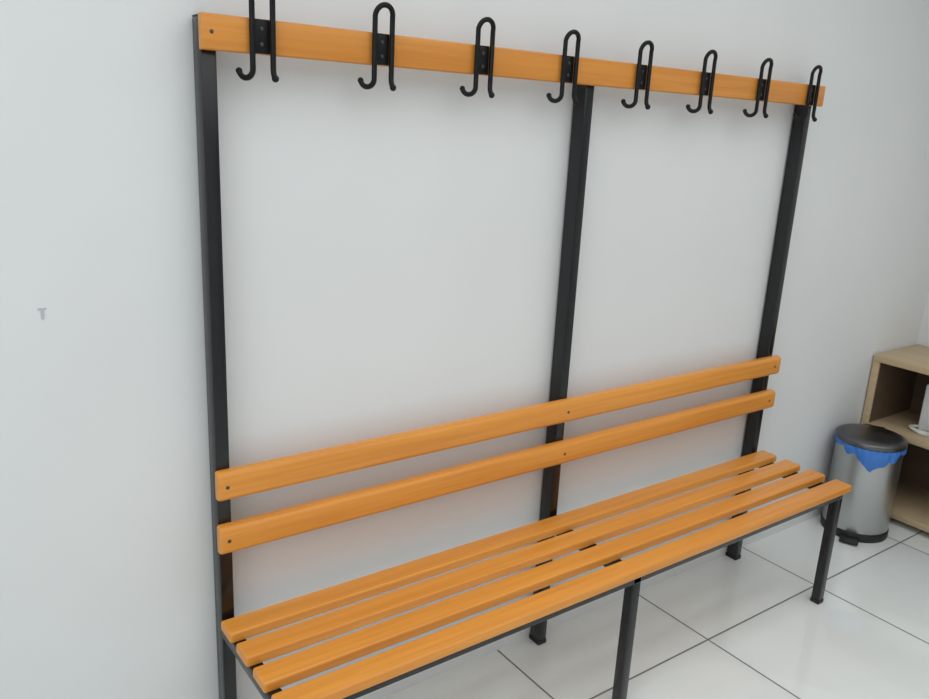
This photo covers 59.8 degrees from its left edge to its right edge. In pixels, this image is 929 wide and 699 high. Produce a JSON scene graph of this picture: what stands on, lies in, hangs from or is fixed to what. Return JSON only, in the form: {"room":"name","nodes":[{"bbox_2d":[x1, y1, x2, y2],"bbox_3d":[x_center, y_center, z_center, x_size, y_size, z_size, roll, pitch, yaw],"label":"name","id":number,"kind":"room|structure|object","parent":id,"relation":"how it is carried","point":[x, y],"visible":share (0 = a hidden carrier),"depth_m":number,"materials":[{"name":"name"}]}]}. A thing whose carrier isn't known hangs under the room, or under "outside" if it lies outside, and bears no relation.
{"room":"changing room","nodes":[
{"label":"changing room","id":0,"kind":"room"},
{"bbox_2d":[37,308,45,319],"bbox_3d":[-0.785,-0.066,1.503,0.014,0.022,0.002,-8,19,-35],"label":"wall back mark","id":1,"kind":"object","parent":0,"point":[42,312],"depth_m":1.50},
{"bbox_2d":[0,0,928,698],"bbox_3d":[-0.751,-0.272,1.592,7.180,2.700,0.200,-8,19,-35],"label":"wall","id":2,"kind":"structure","parent":0,"point":[391,259],"depth_m":1.92,"materials":[{"name":"paint"}]},
{"bbox_2d":[383,515,928,698],"bbox_3d":[0.462,1.631,0.263,7.180,0.120,4.614,-8,19,-35],"label":"floor","id":3,"kind":"structure","parent":0,"point":[749,626],"depth_m":2.61,"materials":[{"name":"tile"}]},
{"bbox_2d":[192,0,851,698],"bbox_3d":[0.386,0.099,2.169,2.041,1.785,0.404,-8,19,-35],"label":"bench","id":4,"kind":"object","parent":3,"relation":"on","point":[212,32],"visible":1,"depth_m":2.03,"materials":[{"name":"brown wood"}]},
{"bbox_2d":[820,423,907,545],"bbox_3d":[1.630,0.542,3.321,0.289,0.432,0.273,-2,17,-18],"label":"pedal bin","id":5,"kind":"object","parent":3,"relation":"on","point":[868,458],"visible":0.98,"depth_m":3.23,"materials":[{"name":"silver metal"}]},
{"bbox_2d":[861,344,928,532],"bbox_3d":[2.140,0.454,3.229,0.374,0.700,0.968,-8,19,-35],"label":"shelf unit","id":6,"kind":"object","parent":3,"relation":"on","point":[897,397],"visible":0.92,"depth_m":3.49,"materials":[{"name":"brown wood"}]},
{"bbox_2d":[917,289,928,346],"bbox_3d":[3.366,-0.141,1.872,0.200,2.700,4.214,-8,19,-35],"label":"wall","id":7,"kind":"structure","parent":0,"point":[923,339],"depth_m":3.59,"materials":[{"name":"paint"}]}
]}

